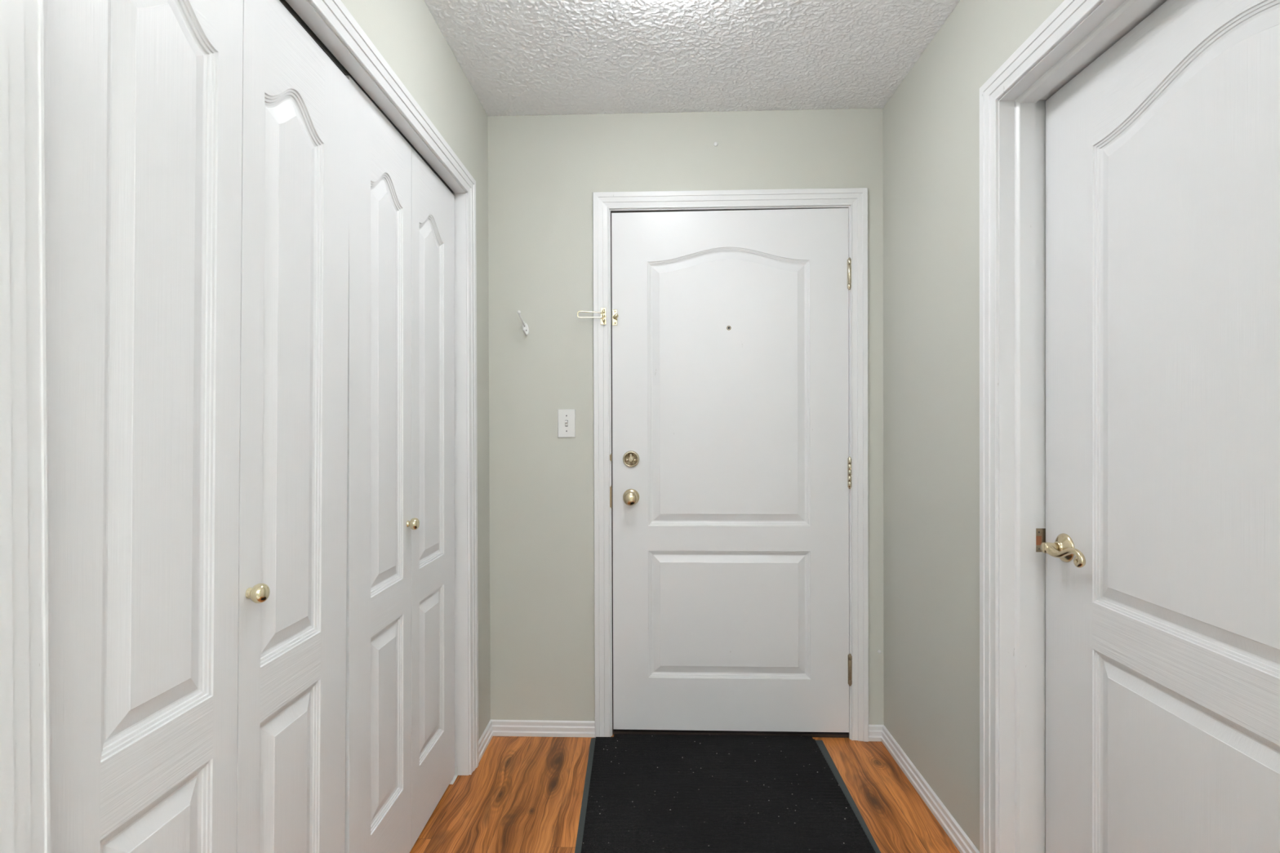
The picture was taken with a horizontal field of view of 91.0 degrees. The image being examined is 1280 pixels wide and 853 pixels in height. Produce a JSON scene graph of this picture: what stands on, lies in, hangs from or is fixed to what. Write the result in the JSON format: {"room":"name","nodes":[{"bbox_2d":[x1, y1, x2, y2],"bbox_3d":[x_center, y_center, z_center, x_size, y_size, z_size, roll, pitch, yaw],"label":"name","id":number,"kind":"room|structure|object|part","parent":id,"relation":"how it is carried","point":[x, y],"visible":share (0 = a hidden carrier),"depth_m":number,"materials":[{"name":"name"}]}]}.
{"room":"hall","nodes":[
{"label":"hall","id":0,"kind":"room"},
{"bbox_2d":[340,0,490,740],"bbox_3d":[-0.734,0.003,-0.349,0.130,2.454,5.664,0,0,2],"label":"wall","id":1,"kind":"structure","parent":0,"point":[406,33],"depth_m":2.15,"materials":[{"name":"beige paint"}]},
{"bbox_2d":[0,0,478,852],"bbox_3d":[-0.678,0.173,1.434,0.146,2.096,1.648,0,0,2],"label":"door frame","id":2,"kind":"structure","parent":1,"relation":"attached to","point":[24,767],"depth_m":0.66,"materials":[{"name":"white paint"}]},
{"bbox_2d":[279,0,452,192],"bbox_3d":[-0.687,-0.838,1.428,0.034,0.090,1.504,0,0,2],"label":"closet track","id":3,"kind":"object","parent":1,"relation":"attached to","point":[284,2],"visible":0.12,"depth_m":1.39,"materials":[{"name":"grey metal"}]},
{"bbox_2d":[43,0,350,852],"bbox_3d":[-0.670,0.212,1.054,0.060,2.000,0.736,0,0,2],"label":"door","id":4,"kind":"structure","parent":3,"relation":"hanging from","point":[197,152],"depth_m":0.97,"materials":[{"name":"white paint"}]},
{"bbox_3d":[-0.656,0.286,1.079,0.033,0.034,0.034,0,0,2],"label":"knob","id":5,"kind":"part","parent":4,"relation":"part of","materials":[{"name":"gold metal"}]},
{"bbox_2d":[344,75,454,852],"bbox_3d":[-0.650,0.203,1.803,0.060,2.004,0.746,0,0,2],"label":"door","id":6,"kind":"structure","parent":3,"relation":"hanging from","point":[400,718],"depth_m":1.72,"materials":[{"name":"white paint"}]},
{"bbox_3d":[-0.637,0.273,1.765,0.033,0.034,0.034,0,0,2],"label":"knob","id":7,"kind":"part","parent":6,"relation":"part of","materials":[{"name":"gold metal"}]},
{"bbox_2d":[478,719,493,763],"bbox_3d":[-0.586,1.187,2.373,0.014,0.059,0.223,0,0,2],"label":"baseboard","id":8,"kind":"structure","parent":1,"relation":"attached to","point":[484,740],"depth_m":2.37,"materials":[{"name":"white paint"}]},
{"bbox_2d":[409,734,959,852],"bbox_3d":[-0.148,1.258,-0.333,2.633,0.060,5.914,0,0,2],"label":"floor","id":9,"kind":"structure","parent":0,"point":[524,794],"depth_m":2.04,"materials":[{"name":"orange wood"}]},
{"bbox_2d":[449,766,457,784],"bbox_3d":[-0.647,1.202,2.166,0.024,0.030,0.055,0,0,2],"label":"pivot bracket","id":10,"kind":"object","parent":9,"relation":"on","point":[455,775],"visible":0.52,"depth_m":2.19,"materials":[{"name":"white plastic"}]},
{"bbox_2d":[574,733,880,852],"bbox_3d":[0.244,1.213,1.687,0.910,0.007,1.564,0,0,2],"label":"doormat","id":11,"kind":"object","parent":9,"relation":"on","point":[642,793],"visible":1,"depth_m":2.04,"materials":[{"name":"grey carpet"}]},
{"bbox_2d":[612,728,848,737],"bbox_3d":[0.354,1.206,2.521,0.922,0.012,0.118,0,0,2],"label":"threshold","id":12,"kind":"object","parent":9,"relation":"on","point":[828,735],"visible":0.36,"depth_m":2.47,"materials":[{"name":"black metal"}]},
{"bbox_2d":[487,107,884,724],"bbox_3d":[0.184,-0.014,2.514,1.833,2.454,0.130,0,0,2],"label":"wall","id":13,"kind":"structure","parent":0,"point":[544,171],"depth_m":2.46,"materials":[{"name":"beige paint"}]},
{"bbox_2d":[517,310,528,335],"bbox_3d":[-0.453,-0.400,2.435,0.026,0.090,0.071,0,0,8],"label":"coat hook","id":14,"kind":"object","parent":13,"relation":"attached to","point":[525,326],"visible":1,"depth_m":2.45,"materials":[{"name":"white metal"}]},
{"bbox_3d":[-0.458,-0.419,2.436,0.014,0.052,0.069,-13,0,2],"label":"arm","id":15,"kind":"part","parent":14,"relation":"part of","materials":[{"name":"white metal"}]},
{"bbox_3d":[-0.445,-0.367,2.448,0.012,0.026,0.044,-13,0,2],"label":"arm","id":16,"kind":"part","parent":14,"relation":"part of","materials":[{"name":"white metal"}]},
{"bbox_3d":[-0.448,-0.382,2.466,0.024,0.048,0.006,-13,0,2],"label":"plate","id":17,"kind":"part","parent":14,"relation":"part of","materials":[{"name":"white metal"}]},
{"bbox_2d":[491,720,595,737],"bbox_3d":[-0.385,1.185,2.468,0.418,0.059,0.014,0,0,2],"label":"baseboard","id":18,"kind":"structure","parent":13,"relation":"attached to","point":[539,728],"depth_m":2.46,"materials":[{"name":"white paint"}]},
{"bbox_2d":[557,408,575,437],"bbox_3d":[-0.288,-0.012,2.457,0.069,0.111,0.016,0,0,2],"label":"light switch","id":19,"kind":"object","parent":13,"relation":"attached to","point":[566,417],"visible":1,"depth_m":2.46,"materials":[{"name":"white plastic"}]},
{"bbox_2d":[577,307,606,324],"bbox_3d":[-0.187,-0.428,2.432,0.113,0.065,0.017,0,0,-7],"label":"guard","id":20,"kind":"object","parent":13,"relation":"attached to","point":[603,310],"visible":1,"depth_m":2.43,"materials":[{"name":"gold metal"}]},
{"bbox_3d":[-0.142,-0.428,2.442,0.021,0.065,0.006,0,0,2],"label":"plate","id":21,"kind":"part","parent":20,"relation":"part of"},
{"bbox_2d":[592,187,868,742],"bbox_3d":[0.350,0.150,2.501,1.057,2.125,0.146,0,0,2],"label":"door frame","id":22,"kind":"structure","parent":13,"relation":"attached to","point":[855,199],"depth_m":2.43,"materials":[{"name":"white paint"}]},
{"bbox_3d":[-0.114,0.275,2.471,0.008,0.088,0.037,0,0,2],"label":"strike plate","id":23,"kind":"part","parent":22,"relation":"part of","materials":[{"name":"gold metal"}]},
{"bbox_2d":[611,208,852,732],"bbox_3d":[0.354,0.173,2.436,0.925,2.029,0.111,0,0,2],"label":"door","id":24,"kind":"structure","parent":13,"relation":"in","point":[731,462],"depth_m":2.45,"materials":[{"name":"white paint"}]},
{"bbox_3d":[-0.036,0.277,2.428,0.065,0.065,0.068,0,0,2],"label":"knob","id":25,"kind":"part","parent":24,"relation":"part of","materials":[{"name":"gold metal"}]},
{"bbox_2d":[868,724,883,741],"bbox_3d":[0.912,1.181,2.423,0.065,0.059,0.014,0,0,2],"label":"baseboard","id":26,"kind":"structure","parent":13,"relation":"attached to","point":[874,731],"depth_m":2.42,"materials":[{"name":"white paint"}]},
{"bbox_2d":[424,0,960,116],"bbox_3d":[0.094,-1.246,-0.352,1.833,0.082,5.914,0,0,2],"label":"ceiling","id":27,"kind":"structure","parent":0,"point":[517,57],"depth_m":2.04,"materials":[{"name":"white paint"}]},
{"bbox_2d":[883,0,1064,851],"bbox_3d":[0.928,-0.002,-0.393,0.130,2.454,5.664,0,0,2],"label":"wall","id":28,"kind":"structure","parent":0,"point":[931,119],"depth_m":1.96,"materials":[{"name":"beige paint"}]},
{"bbox_2d":[881,724,979,852],"bbox_3d":[0.925,1.183,2.055,0.014,0.059,0.755,0,0,2],"label":"baseboard","id":29,"kind":"structure","parent":28,"relation":"attached to","point":[957,836],"depth_m":2.00,"materials":[{"name":"white paint"}]},
{"bbox_2d":[979,0,1167,852],"bbox_3d":[0.970,0.161,1.109,0.166,2.112,1.124,0,0,2],"label":"door frame","id":30,"kind":"structure","parent":28,"relation":"attached to","point":[1012,100],"depth_m":1.60,"materials":[{"name":"white paint"}]},
{"bbox_3d":[1.020,0.289,1.601,0.028,0.060,0.001,0,0,2],"label":"strike plate","id":31,"kind":"part","parent":30,"relation":"part of","materials":[{"name":"gold metal"}]},
{"bbox_2d":[1040,0,1279,852],"bbox_3d":[1.006,0.193,1.108,0.087,2.025,0.972,0,0,2],"label":"door","id":32,"kind":"structure","parent":28,"relation":"in","point":[1161,547],"depth_m":1.22,"materials":[{"name":"white paint"}]},
{"bbox_3d":[0.990,0.297,1.464,0.034,0.041,0.135,0,0,2],"label":"lever","id":33,"kind":"part","parent":32,"relation":"part of","materials":[{"name":"gold metal"}]}
]}

